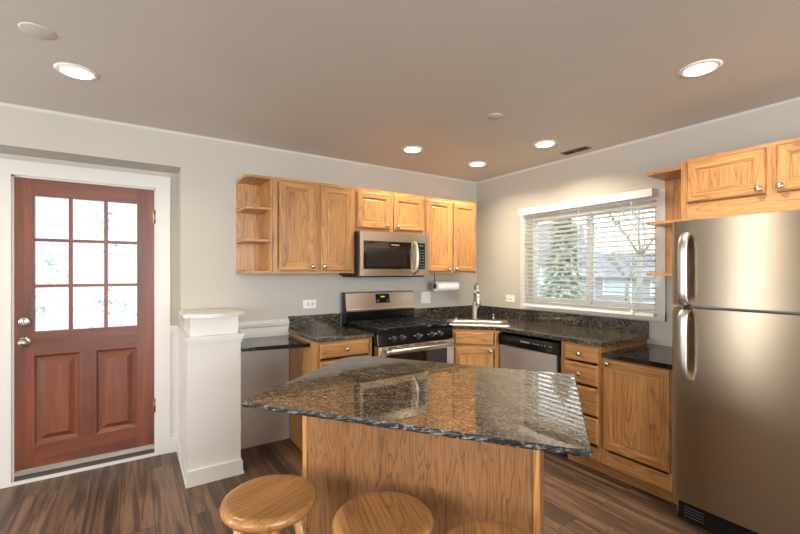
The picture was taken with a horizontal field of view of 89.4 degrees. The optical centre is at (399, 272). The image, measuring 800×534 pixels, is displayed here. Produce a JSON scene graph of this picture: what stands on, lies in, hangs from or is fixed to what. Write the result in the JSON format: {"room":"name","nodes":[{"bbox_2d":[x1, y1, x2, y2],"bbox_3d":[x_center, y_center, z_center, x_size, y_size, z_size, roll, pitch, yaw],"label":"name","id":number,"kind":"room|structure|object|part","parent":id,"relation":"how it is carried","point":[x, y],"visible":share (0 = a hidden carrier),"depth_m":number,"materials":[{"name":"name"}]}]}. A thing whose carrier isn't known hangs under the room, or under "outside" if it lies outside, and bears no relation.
{"room":"kitchen","nodes":[
{"label":"kitchen","id":0,"kind":"room"},
{"bbox_2d":[0,106,475,329],"bbox_3d":[-1.877,0.182,3.000,6.700,2.396,0.400,0,0,-33],"label":"wall","id":1,"kind":"structure","parent":0,"point":[203,174],"depth_m":3.10,"materials":[{"name":"beige paint"}]},
{"bbox_2d":[11,444,155,485],"bbox_3d":[-2.220,1.342,2.894,0.800,0.076,0.160,0,0,-33],"label":"threshold","id":2,"kind":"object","parent":1,"relation":"attached to","point":[102,460],"depth_m":2.82,"materials":[{"name":"white paint"}]},
{"bbox_2d":[0,158,169,488],"bbox_3d":[-2.210,0.325,2.875,0.995,2.110,0.122,0,0,-33],"label":"trim","id":3,"kind":"structure","parent":1,"relation":"attached to","point":[10,169],"depth_m":2.73,"materials":[{"name":"white paint"}]},
{"bbox_2d":[15,177,155,470],"bbox_3d":[-2.176,0.337,2.844,0.792,1.922,0.111,0,0,-33],"label":"door","id":4,"kind":"structure","parent":1,"relation":"in","point":[82,392],"depth_m":2.82,"materials":[{"name":"brown wood"}]},
{"bbox_3d":[-2.455,0.456,2.635,0.068,0.068,0.067,0,0,-33],"label":"knob","id":5,"kind":"part","parent":4,"relation":"part of","materials":[{"name":"silver metal"}]},
{"bbox_3d":[-2.371,-0.371,2.755,0.177,0.283,0.006,0,0,-33],"label":"pane","id":6,"kind":"part","parent":4,"relation":"part of","materials":[{"name":"clear glass"}]},
{"bbox_3d":[-2.371,-0.065,2.755,0.177,0.290,0.006,0,0,-33],"label":"pane","id":7,"kind":"part","parent":4,"relation":"part of","materials":[{"name":"clear glass"}]},
{"bbox_3d":[-2.371,0.247,2.755,0.177,0.295,0.006,0,0,-33],"label":"pane","id":8,"kind":"part","parent":4,"relation":"part of","materials":[{"name":"clear glass"}]},
{"bbox_3d":[-2.205,-0.371,2.864,0.177,0.283,0.006,0,0,-33],"label":"pane","id":9,"kind":"part","parent":4,"relation":"part of","materials":[{"name":"clear glass"}]},
{"bbox_3d":[-2.205,-0.065,2.864,0.177,0.290,0.006,0,0,-33],"label":"pane","id":10,"kind":"part","parent":4,"relation":"part of","materials":[{"name":"clear glass"}]},
{"bbox_3d":[-2.205,0.247,2.864,0.177,0.295,0.006,0,0,-33],"label":"pane","id":11,"kind":"part","parent":4,"relation":"part of","materials":[{"name":"clear glass"}]},
{"bbox_3d":[-2.040,-0.371,2.973,0.177,0.283,0.006,0,0,-33],"label":"pane","id":12,"kind":"part","parent":4,"relation":"part of","materials":[{"name":"clear glass"}]},
{"bbox_3d":[-2.040,-0.065,2.973,0.177,0.290,0.006,0,0,-33],"label":"pane","id":13,"kind":"part","parent":4,"relation":"part of","materials":[{"name":"clear glass"}]},
{"bbox_3d":[-2.040,0.247,2.973,0.177,0.295,0.006,0,0,-33],"label":"pane","id":14,"kind":"part","parent":4,"relation":"part of","materials":[{"name":"clear glass"}]},
{"bbox_2d":[170,325,180,459],"bbox_3d":[-1.685,0.894,3.031,0.055,0.972,0.240,0,0,-33],"label":"trim","id":15,"kind":"structure","parent":1,"relation":"attached to","point":[175,338],"depth_m":3.11,"materials":[{"name":"white paint"}]},
{"bbox_2d":[238,319,289,448],"bbox_3d":[-1.116,0.882,3.244,0.458,0.995,0.030,0,0,-33],"label":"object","id":16,"kind":"structure","parent":1,"relation":"attached to","point":[262,371],"depth_m":3.25,"materials":[{"name":"white paint"}]},
{"bbox_2d":[303,300,315,308],"bbox_3d":[-0.777,0.271,3.480,0.115,0.072,0.009,0,0,-33],"label":"wall outlet","id":17,"kind":"object","parent":1,"relation":"attached to","point":[306,303],"visible":1,"depth_m":3.48,"materials":[{"name":"white plastic"}]},
{"bbox_2d":[272,177,353,272],"bbox_3d":[-0.735,-0.354,3.296,0.676,0.718,0.357,0,0,-33],"label":"upper cabinet","id":18,"kind":"object","parent":1,"relation":"attached to","point":[313,222],"visible":1,"depth_m":3.15,"materials":[{"name":"brown wood"}]},
{"bbox_2d":[236,174,271,272],"bbox_3d":[-1.114,-0.354,3.078,0.190,0.718,0.305,0,0,-33],"label":"shelf","id":19,"kind":"object","parent":18,"relation":"attached to","point":[253,192],"visible":1,"depth_m":3.16,"materials":[{"name":"brown wood"}]},
{"bbox_3d":[-1.194,-0.354,3.201,0.190,0.718,0.012,0,0,-33],"label":"panel","id":20,"kind":"part","parent":19,"relation":"part of","materials":[{"name":"brown wood"}]},
{"bbox_3d":[-1.036,-0.354,3.122,0.012,0.718,0.292,0,0,-33],"label":"panel","id":21,"kind":"part","parent":19,"relation":"part of","materials":[{"name":"brown wood"}]},
{"bbox_3d":[-0.788,-0.353,3.099,0.281,0.682,0.019,0,0,-33],"label":"door","id":22,"kind":"part","parent":18,"relation":"part of","materials":[{"name":"brown wood"}]},
{"bbox_3d":[-0.512,-0.353,3.281,0.280,0.682,0.019,0,0,-33],"label":"door","id":23,"kind":"part","parent":18,"relation":"part of","materials":[{"name":"brown wood"}]},
{"bbox_2d":[288,313,339,328],"bbox_3d":[-0.735,0.415,3.497,0.463,0.102,0.021,0,0,-33],"label":"backsplash","id":24,"kind":"structure","parent":1,"relation":"attached to","point":[300,321],"depth_m":3.48,"materials":[{"name":"stone"}]},
{"bbox_2d":[354,187,423,234],"bbox_3d":[-0.148,-0.528,3.683,0.726,0.369,0.357,0,0,-33],"label":"upper cabinet","id":25,"kind":"object","parent":1,"relation":"attached to","point":[374,210],"visible":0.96,"depth_m":3.54,"materials":[{"name":"brown wood"}]},
{"bbox_3d":[-0.221,-0.531,3.472,0.328,0.309,0.019,0,0,-33],"label":"door","id":26,"kind":"part","parent":25,"relation":"part of","materials":[{"name":"brown wood"}]},
{"bbox_2d":[339,230,428,276],"bbox_3d":[-0.128,-0.152,3.636,0.705,0.384,0.457,0,0,-33],"label":"microwave","id":27,"kind":"object","parent":25,"relation":"attached to","point":[376,254],"visible":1,"depth_m":3.47,"materials":[{"name":"silver metal"}]},
{"bbox_3d":[-0.107,-0.147,3.465,0.481,0.234,0.027,0,0,-33],"label":"door glass","id":28,"kind":"part","parent":27,"relation":"part of","materials":[{"name":"black glass"}]},
{"bbox_3d":[0.144,-0.132,3.581,0.025,0.297,0.065,0,0,-40],"label":"handle","id":29,"kind":"part","parent":27,"relation":"part of","materials":[{"name":"silver metal"}]},
{"bbox_3d":[0.179,-0.147,3.655,0.089,0.234,0.032,0,0,-33],"label":"control panel","id":30,"kind":"part","parent":27,"relation":"part of","materials":[{"name":"black"}]},
{"bbox_3d":[0.081,-0.531,3.671,0.328,0.309,0.019,0,0,-33],"label":"door","id":31,"kind":"part","parent":25,"relation":"part of","materials":[{"name":"brown wood"}]},
{"bbox_2d":[0,97,799,183],"bbox_3d":[0.075,-1.008,-0.145,6.500,0.016,7.000,0,0,-33],"label":"trim","id":32,"kind":"structure","parent":1,"relation":"attached to","point":[798,98],"depth_m":2.99,"materials":[{"name":"white paint"}]},
{"bbox_2d":[421,292,429,302],"bbox_3d":[0.267,0.258,4.163,0.115,0.115,0.016,0,0,-33],"label":"light switch","id":33,"kind":"object","parent":1,"relation":"attached to","point":[425,296],"visible":1,"depth_m":4.16,"materials":[{"name":"white plastic"}]},
{"bbox_2d":[424,196,475,272],"bbox_3d":[0.432,-0.354,4.065,0.660,0.718,0.357,0,0,-33],"label":"upper cabinet","id":34,"kind":"object","parent":1,"relation":"attached to","point":[450,225],"visible":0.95,"depth_m":3.93,"materials":[{"name":"brown wood"}]},
{"bbox_3d":[0.374,-0.348,3.864,0.302,0.680,0.019,0,0,-33],"label":"door","id":35,"kind":"part","parent":34,"relation":"part of","materials":[{"name":"brown wood"}]},
{"bbox_3d":[0.645,-0.348,4.043,0.286,0.680,0.019,0,0,-33],"label":"door","id":36,"kind":"part","parent":34,"relation":"part of","materials":[{"name":"brown wood"}]},
{"bbox_2d":[0,438,714,533],"bbox_3d":[-0.008,1.440,-0.019,6.900,0.120,7.700,0,0,-33],"label":"floor","id":37,"kind":"structure","parent":0,"point":[149,495],"depth_m":2.44,"materials":[{"name":"wood"}]},
{"bbox_2d":[179,308,244,487],"bbox_3d":[-1.323,0.826,2.841,0.374,1.108,0.474,0,0,-33],"label":"column","id":38,"kind":"structure","parent":37,"relation":"on","point":[211,340],"depth_m":2.70,"materials":[{"name":"white paint"}]},
{"bbox_3d":[-1.338,0.447,2.857,0.355,0.058,0.428,0,0,-33],"label":"collar molding","id":39,"kind":"part","parent":38,"relation":"part of","materials":[{"name":"white paint"}]},
{"bbox_3d":[-1.337,1.330,2.858,0.356,0.100,0.428,0,0,-33],"label":"molding","id":40,"kind":"part","parent":38,"relation":"part of","materials":[{"name":"white paint"}]},
{"bbox_2d":[219,474,316,533],"bbox_3d":[-0.450,1.075,1.397,0.320,0.614,0.320,0,0,37],"label":"bar stool","id":41,"kind":"object","parent":37,"relation":"on","point":[268,504],"visible":1,"depth_m":1.36,"materials":[{"name":"brown wood"}]},
{"bbox_3d":[-0.468,1.096,1.523,0.041,0.572,0.112,0,0,-8],"label":"leg","id":42,"kind":"part","parent":41,"relation":"part of","materials":[{"name":"brown wood"}]},
{"bbox_3d":[-0.323,1.096,1.416,0.112,0.572,0.041,0,0,-9],"label":"leg","id":43,"kind":"part","parent":41,"relation":"part of","materials":[{"name":"brown wood"}]},
{"bbox_2d":[289,332,371,450],"bbox_3d":[-0.560,0.938,3.230,0.452,0.884,0.662,0,0,-33],"label":"base cabinet","id":44,"kind":"object","parent":37,"relation":"on","point":[302,360],"visible":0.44,"depth_m":3.05,"materials":[{"name":"brown wood"}]},
{"bbox_2d":[241,335,309,351],"bbox_3d":[-0.984,0.531,3.041,0.460,0.026,0.486,0,0,-33],"label":"granite ledge","id":45,"kind":"object","parent":44,"relation":"attached to","point":[282,341],"visible":0.79,"depth_m":2.95,"materials":[{"name":"black stone"}]},
{"bbox_3d":[-0.401,0.928,2.989,0.396,0.573,0.019,0,0,-33],"label":"door","id":46,"kind":"part","parent":44,"relation":"part of","materials":[{"name":"brown wood"}]},
{"bbox_2d":[288,313,373,342],"bbox_3d":[-0.566,0.429,3.236,0.468,0.131,0.642,0,0,-33],"label":"countertop","id":47,"kind":"structure","parent":44,"relation":"on","point":[318,328],"depth_m":3.31,"materials":[{"name":"stone"}]},
{"bbox_3d":[-0.411,0.888,3.004,0.452,0.784,0.018,0,0,-33],"label":"frame","id":48,"kind":"part","parent":44,"relation":"part of","materials":[{"name":"brown wood"}]},
{"bbox_3d":[-0.401,0.563,2.989,0.396,0.110,0.019,0,0,-33],"label":"drawer","id":49,"kind":"part","parent":44,"relation":"part of","materials":[{"name":"brown wood"}]},
{"bbox_2d":[332,491,433,533],"bbox_3d":[-0.052,1.075,1.278,0.320,0.614,0.320,0,0,-18],"label":"bar stool","id":50,"kind":"object","parent":37,"relation":"on","point":[378,512],"visible":1,"depth_m":1.28,"materials":[{"name":"brown wood"}]},
{"bbox_2d":[342,290,453,363],"bbox_3d":[-0.016,0.748,3.514,0.751,1.145,0.744,0,0,-33],"label":"gas range","id":51,"kind":"object","parent":37,"relation":"on","point":[389,315],"visible":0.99,"depth_m":3.43,"materials":[{"name":"silver metal"}]},
{"bbox_3d":[-0.185,0.408,3.772,0.750,0.126,0.042,0,0,-33],"label":"splash panel","id":52,"kind":"part","parent":51,"relation":"part of","materials":[{"name":"black metal"}]},
{"bbox_2d":[344,317,451,333],"bbox_3d":[-0.026,0.448,3.531,0.750,0.047,0.600,0,0,-33],"label":"cooktop","id":53,"kind":"object","parent":51,"relation":"in","point":[376,325],"depth_m":3.40,"materials":[{"name":"black metal"}]},
{"bbox_3d":[0.132,0.516,3.291,0.750,0.087,0.051,0,0,-33],"label":"control panel","id":54,"kind":"part","parent":51,"relation":"part of","materials":[{"name":"black"}]},
{"bbox_3d":[0.134,0.852,3.288,0.750,0.567,0.058,0,0,-33],"label":"oven door","id":55,"kind":"part","parent":51,"relation":"part of","materials":[{"name":"silver metal"}]},
{"bbox_3d":[0.168,0.602,3.235,0.653,0.030,0.077,0,0,-33],"label":"handle","id":56,"kind":"part","parent":51,"relation":"part of","materials":[{"name":"silver metal"}]},
{"bbox_2d":[302,416,543,533],"bbox_3d":[0.128,0.933,1.754,0.924,0.893,0.548,0,0,21],"label":"kitchen island","id":57,"kind":"object","parent":37,"relation":"on","point":[460,481],"visible":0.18,"depth_m":1.48,"materials":[{"name":"brown wood"}]},
{"bbox_3d":[-0.390,0.934,1.663,0.020,0.892,0.010,0,0,21],"label":"corner trim","id":58,"kind":"part","parent":57,"relation":"part of","materials":[{"name":"brown wood"}]},
{"bbox_2d":[242,356,592,457],"bbox_3d":[0.113,0.476,1.674,1.172,0.020,0.896,0,0,21],"label":"island countertop","id":59,"kind":"structure","parent":57,"relation":"on","point":[526,409],"depth_m":1.46,"materials":[{"name":"brown stone"}]},
{"bbox_3d":[0.454,0.934,1.342,0.020,0.892,0.010,0,0,21],"label":"corner trim","id":60,"kind":"part","parent":57,"relation":"part of","materials":[{"name":"brown wood"}]},
{"bbox_3d":[0.556,0.934,1.596,0.012,0.892,0.538,0,0,21],"label":"panel","id":61,"kind":"part","parent":57,"relation":"part of","materials":[{"name":"brown wood"}]},
{"bbox_2d":[452,329,502,367],"bbox_3d":[0.732,0.938,3.926,0.904,0.884,0.904,0,0,-33],"label":"base cabinet","id":62,"kind":"object","parent":37,"relation":"on","point":[471,347],"visible":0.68,"depth_m":3.49,"materials":[{"name":"brown wood"}]},
{"bbox_3d":[0.640,0.571,3.502,0.334,0.114,0.019,0,0,12],"label":"drawer","id":63,"kind":"part","parent":62,"relation":"part of","materials":[{"name":"brown wood"}]},
{"bbox_3d":[0.640,0.931,3.502,0.334,0.568,0.019,0,0,12],"label":"door","id":64,"kind":"part","parent":62,"relation":"part of","materials":[{"name":"brown wood"}]},
{"bbox_2d":[414,305,648,346],"bbox_3d":[0.978,0.429,3.543,0.929,0.131,1.829,0,0,-33],"label":"countertop","id":65,"kind":"structure","parent":62,"relation":"on","point":[598,331],"depth_m":3.43,"materials":[{"name":"stone"}]},
{"bbox_2d":[471,283,480,319],"bbox_3d":[0.743,0.278,3.855,0.093,0.358,0.171,0,0,-6],"label":"faucet","id":66,"kind":"object","parent":65,"relation":"on","point":[477,302],"visible":1,"depth_m":3.88,"materials":[{"name":"silver metal"}]},
{"bbox_2d":[446,319,509,326],"bbox_3d":[0.712,0.543,3.736,0.575,0.174,0.420,0,0,12],"label":"sink","id":67,"kind":"object","parent":65,"relation":"in","point":[465,322],"visible":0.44,"depth_m":3.82,"materials":[{"name":"silver metal"}]},
{"bbox_2d":[446,520,529,533],"bbox_3d":[0.262,1.075,1.109,0.320,0.614,0.320,0,0,7],"label":"bar stool","id":68,"kind":"object","parent":37,"relation":"on","point":[480,526],"visible":1,"depth_m":1.21,"materials":[{"name":"brown wood"}]},
{"bbox_2d":[498,332,566,456],"bbox_3d":[1.253,0.947,3.373,0.614,0.866,0.597,0,0,-33],"label":"dishwasher","id":69,"kind":"object","parent":37,"relation":"on","point":[517,351],"visible":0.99,"depth_m":3.19,"materials":[{"name":"silver metal"}]},
{"bbox_3d":[1.017,0.561,3.216,0.047,0.094,0.587,0,0,-33],"label":"control panel","id":70,"kind":"part","parent":69,"relation":"part of","materials":[{"name":"black plastic"}]},
{"bbox_3d":[1.019,0.933,3.221,0.038,0.643,0.549,0,0,-33],"label":"door","id":71,"kind":"part","parent":69,"relation":"part of","materials":[{"name":"silver metal"}]},
{"bbox_2d":[561,339,646,474],"bbox_3d":[1.502,0.938,2.992,0.662,0.884,0.306,0,0,-33],"label":"base cabinet","id":72,"kind":"object","parent":37,"relation":"on","point":[583,361],"visible":0.44,"depth_m":2.78,"materials":[{"name":"brown wood"}]},
{"bbox_3d":[1.276,0.888,2.844,0.018,0.784,0.306,0,0,-33],"label":"frame","id":73,"kind":"part","parent":72,"relation":"part of","materials":[{"name":"brown wood"}]},
{"bbox_3d":[1.265,0.704,2.827,0.019,0.144,0.254,0,0,-33],"label":"drawer","id":74,"kind":"part","parent":72,"relation":"part of","materials":[{"name":"brown wood"}]},
{"bbox_3d":[1.265,0.563,2.827,0.019,0.110,0.254,0,0,-33],"label":"drawer","id":75,"kind":"part","parent":72,"relation":"part of","materials":[{"name":"brown wood"}]},
{"bbox_3d":[1.265,0.883,2.827,0.019,0.190,0.254,0,0,-33],"label":"drawer","id":76,"kind":"part","parent":72,"relation":"part of","materials":[{"name":"brown wood"}]},
{"bbox_3d":[1.265,1.079,2.827,0.019,0.178,0.254,0,0,-33],"label":"drawer","id":77,"kind":"part","parent":72,"relation":"part of","materials":[{"name":"brown wood"}]},
{"bbox_2d":[602,357,676,504],"bbox_3d":[1.704,0.971,2.685,0.662,0.818,0.424,0,0,-33],"label":"base cabinet","id":78,"kind":"object","parent":37,"relation":"on","point":[636,398],"visible":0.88,"depth_m":2.51,"materials":[{"name":"brown wood"}]},
{"bbox_2d":[602,344,671,369],"bbox_3d":[1.722,0.547,2.679,0.637,0.030,0.428,0,0,-33],"label":"countertop","id":79,"kind":"structure","parent":78,"relation":"on","point":[654,355],"depth_m":2.62,"materials":[{"name":"black stone"}]},
{"bbox_2d":[672,210,799,533],"bbox_3d":[1.976,0.550,2.087,0.771,1.660,0.780,0,0,-33],"label":"refrigerator","id":80,"kind":"object","parent":37,"relation":"on","point":[736,279],"visible":1,"depth_m":1.99,"materials":[{"name":"grey metal"}]},
{"bbox_3d":[1.514,0.387,2.154,0.072,0.402,0.046,0,0,-33],"label":"handle","id":81,"kind":"part","parent":80,"relation":"part of","materials":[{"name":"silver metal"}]},
{"bbox_3d":[1.514,-0.017,2.154,0.072,0.402,0.046,0,0,-33],"label":"handle","id":82,"kind":"part","parent":80,"relation":"part of","materials":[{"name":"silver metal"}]},
{"bbox_3d":[1.741,-0.051,1.932,0.072,0.457,0.780,0,0,-33],"label":"door","id":83,"kind":"part","parent":80,"relation":"part of","materials":[{"name":"silver metal"}]},
{"bbox_2d":[0,0,799,181],"bbox_3d":[-0.008,-1.076,-0.019,6.900,0.120,7.700,0,0,-33],"label":"ceiling","id":84,"kind":"structure","parent":0,"point":[361,81],"depth_m":1.99,"materials":[{"name":"paint"}]},
{"bbox_2d":[18,22,56,39],"bbox_3d":[-1.523,-1.014,1.700,0.124,0.004,0.124,0,0,-33],"label":"cover plate","id":85,"kind":"object","parent":84,"relation":"attached to","point":[33,29],"visible":1,"depth_m":1.69,"materials":[{"name":"paint"}]},
{"bbox_2d":[53,62,98,80],"bbox_3d":[-1.635,-1.012,2.044,0.180,0.008,0.180,0,0,-33],"label":"recessed light","id":86,"kind":"object","parent":84,"relation":"in","point":[75,71],"visible":1,"depth_m":2.03,"materials":[{"name":"white plastic"}]},
{"bbox_2d":[402,146,422,152],"bbox_3d":[0.102,-1.012,3.332,0.180,0.008,0.180,0,0,-33],"label":"recessed light","id":87,"kind":"object","parent":84,"relation":"in","point":[409,149],"visible":1,"depth_m":3.31,"materials":[{"name":"white plastic"}]},
{"bbox_2d":[468,161,486,166],"bbox_3d":[0.724,-1.012,3.778,0.180,0.008,0.180,0,0,-33],"label":"recessed light","id":88,"kind":"object","parent":84,"relation":"in","point":[476,163],"visible":1,"depth_m":3.75,"materials":[{"name":"white plastic"}]},
{"bbox_2d":[487,113,502,118],"bbox_3d":[0.617,-1.014,2.625,0.100,0.004,0.100,0,0,-33],"label":"cover plate","id":89,"kind":"object","parent":84,"relation":"attached to","point":[494,115],"visible":1,"depth_m":2.62,"materials":[{"name":"paint"}]},
{"bbox_2d":[533,140,556,147],"bbox_3d":[1.144,-1.012,3.189,0.180,0.008,0.180,0,0,-33],"label":"recessed light","id":90,"kind":"object","parent":84,"relation":"in","point":[545,143],"visible":1,"depth_m":3.17,"materials":[{"name":"white plastic"}]},
{"bbox_2d":[560,146,590,154],"bbox_3d":[1.460,-1.012,3.360,0.086,0.008,0.230,0,0,-33],"label":"ceiling vent","id":91,"kind":"object","parent":84,"relation":"in","point":[583,148],"visible":1,"depth_m":3.35,"materials":[{"name":"brown metal"}]},
{"bbox_2d":[678,59,722,76],"bbox_3d":[1.492,-1.012,2.010,0.180,0.008,0.180,0,0,-33],"label":"recessed light","id":92,"kind":"object","parent":84,"relation":"in","point":[699,68],"visible":1,"depth_m":2.00,"materials":[{"name":"white plastic"}]},
{"bbox_2d":[476,101,799,346],"bbox_3d":[2.856,0.182,1.687,0.160,2.396,7.000,0,0,-33],"label":"wall","id":93,"kind":"structure","parent":0,"point":[499,201],"depth_m":3.40,"materials":[{"name":"beige paint"}]},
{"bbox_2d":[506,295,514,301],"bbox_3d":[1.131,0.266,4.153,0.009,0.072,0.115,0,0,-33],"label":"wall outlet","id":94,"kind":"object","parent":93,"relation":"attached to","point":[509,298],"visible":1,"depth_m":4.15,"materials":[{"name":"white plastic"}]},
{"bbox_2d":[520,188,665,320],"bbox_3d":[1.632,-0.129,3.522,0.186,0.963,1.312,0,0,-33],"label":"window","id":95,"kind":"structure","parent":93,"relation":"in","point":[660,208],"depth_m":3.51,"materials":[{"name":"white paint"}]},
{"bbox_3d":[1.498,-0.128,3.765,0.028,0.815,0.605,0,0,-33],"label":"sash","id":96,"kind":"part","parent":95,"relation":"part of","materials":[{"name":"glass"}]},
{"bbox_2d":[519,188,656,316],"bbox_3d":[1.522,-0.145,3.449,0.080,0.934,1.210,0,0,-33],"label":"window blind","id":97,"kind":"object","parent":95,"relation":"attached to","point":[650,192],"visible":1,"depth_m":3.34,"materials":[{"name":"white plastic"}]},
{"bbox_3d":[1.287,-0.120,3.829,0.055,0.880,0.002,0,0,-33],"label":"ladder cord","id":98,"kind":"part","parent":97,"relation":"part of","materials":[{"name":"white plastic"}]},
{"bbox_3d":[1.538,-0.120,3.447,0.055,0.880,0.002,0,0,-33],"label":"ladder cord","id":99,"kind":"part","parent":97,"relation":"part of","materials":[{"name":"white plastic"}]},
{"bbox_3d":[1.538,0.311,3.447,0.052,0.022,1.186,0,0,-33],"label":"rail","id":100,"kind":"part","parent":97,"relation":"part of","materials":[{"name":"white plastic"}]},
{"bbox_3d":[1.749,-0.138,3.058,0.010,0.825,0.005,0,0,33],"label":"pull cord","id":101,"kind":"part","parent":97,"relation":"part of","materials":[{"name":"white plastic"}]},
{"bbox_3d":[1.830,-0.128,3.316,0.028,0.815,0.590,0,0,-33],"label":"sash","id":102,"kind":"part","parent":95,"relation":"part of","materials":[{"name":"glass"}]},
{"bbox_2d":[646,166,680,275],"bbox_3d":[1.867,-0.344,2.766,0.300,0.737,0.220,0,0,-33],"label":"shelf","id":103,"kind":"object","parent":93,"relation":"attached to","point":[671,176],"visible":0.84,"depth_m":2.87,"materials":[{"name":"brown wood"}]},
{"bbox_3d":[1.988,-0.344,2.845,0.012,0.737,0.220,0,0,-33],"label":"panel","id":104,"kind":"part","parent":103,"relation":"part of","materials":[{"name":"brown wood"}]},
{"bbox_2d":[681,137,799,220],"bbox_3d":[2.158,-0.520,2.273,0.357,0.385,0.920,0,0,-33],"label":"upper cabinet","id":105,"kind":"object","parent":93,"relation":"attached to","point":[765,178],"visible":0.98,"depth_m":2.31,"materials":[{"name":"brown wood"}]},
{"bbox_3d":[1.916,-0.566,2.393,0.019,0.256,0.382,0,0,-33],"label":"door","id":106,"kind":"part","parent":105,"relation":"part of","materials":[{"name":"brown wood"}]},
{"bbox_3d":[1.986,-0.465,2.241,0.034,0.036,0.036,0,0,-33],"label":"knob","id":107,"kind":"part","parent":105,"relation":"part of","materials":[{"name":"silver metal"}]},
{"bbox_3d":[2.035,-0.465,2.166,0.034,0.036,0.036,0,0,-33],"label":"knob","id":108,"kind":"part","parent":105,"relation":"part of","materials":[{"name":"silver metal"}]},
{"bbox_3d":[2.158,-0.566,2.026,0.019,0.256,0.412,0,0,-33],"label":"door","id":109,"kind":"part","parent":105,"relation":"part of","materials":[{"name":"brown wood"}]},
{"label":"outside","id":110,"kind":"structure","parent":0,"visible":0},
{"bbox_3d":[20.585,1.880,29.529,59.600,0.100,100.000,0,0,-33],"label":"ground","id":111,"kind":"structure","parent":110,"visible":0},
{"bbox_2d":[539,218,585,298],"bbox_3d":[4.014,-0.227,9.960,1.875,4.114,1.876,0,0,-33],"label":"evergreen tree","id":112,"kind":"object","parent":111,"relation":"on","point":[572,223],"visible":0.34,"depth_m":9.70,"materials":[{"name":"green plant"}]},
{"bbox_2d":[539,223,585,297],"bbox_3d":[6.920,-0.310,21.155,4.900,4.380,3.700,0,0,19],"label":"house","id":113,"kind":"structure","parent":111,"relation":"on","point":[545,226],"depth_m":19.62,"materials":[{"name":"grey"}]},
{"bbox_3d":[7.276,-0.120,19.394,0.900,1.200,0.030,0,0,19],"label":"pane","id":114,"kind":"part","parent":113,"relation":"part of","materials":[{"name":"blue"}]},
{"bbox_2d":[579,252,654,301],"bbox_3d":[15.679,0.440,28.703,8.700,3.680,6.700,0,0,29],"label":"house","id":115,"kind":"structure","parent":111,"relation":"on","point":[596,254],"depth_m":26.34,"materials":[{"name":"grey"}]},
{"bbox_3d":[14.040,0.880,26.117,1.500,1.000,0.030,0,0,29],"label":"pane","id":116,"kind":"part","parent":115,"relation":"part of","materials":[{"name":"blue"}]},
{"bbox_3d":[16.322,0.880,24.871,1.400,1.000,0.030,0,0,29],"label":"pane","id":117,"kind":"part","parent":115,"relation":"part of","materials":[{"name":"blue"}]},
{"bbox_2d":[602,243,654,301],"bbox_3d":[12.440,-0.077,21.916,2.792,3.830,3.364,0,0,-13],"label":"bare tree","id":118,"kind":"object","parent":111,"relation":"on","point":[647,258],"visible":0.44,"depth_m":21.68,"materials":[{"name":"grey plant"}]},
{"bbox_2d":[603,209,654,302],"bbox_3d":[8.211,-1.493,14.885,5.540,6.655,4.603,0,0,-33],"label":"bare tree","id":119,"kind":"object","parent":111,"relation":"on","point":[636,216],"visible":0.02,"depth_m":14.54,"materials":[{"name":"grey plant"}]},
{"bbox_3d":[0.465,0.084,4.093,0.301,0.158,0.051,0,0,-33],"label":"paper towel holder","id":120,"kind":"object","parent":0,"visible":0},
{"bbox_2d":[432,281,458,290],"bbox_3d":[0.466,0.137,4.095,0.273,0.100,0.100,0,0,-33],"label":"paper towel roll","id":121,"kind":"object","parent":120,"relation":"hanging from","point":[441,285],"visible":1,"depth_m":4.05,"materials":[{"name":"white paper"}]}
]}

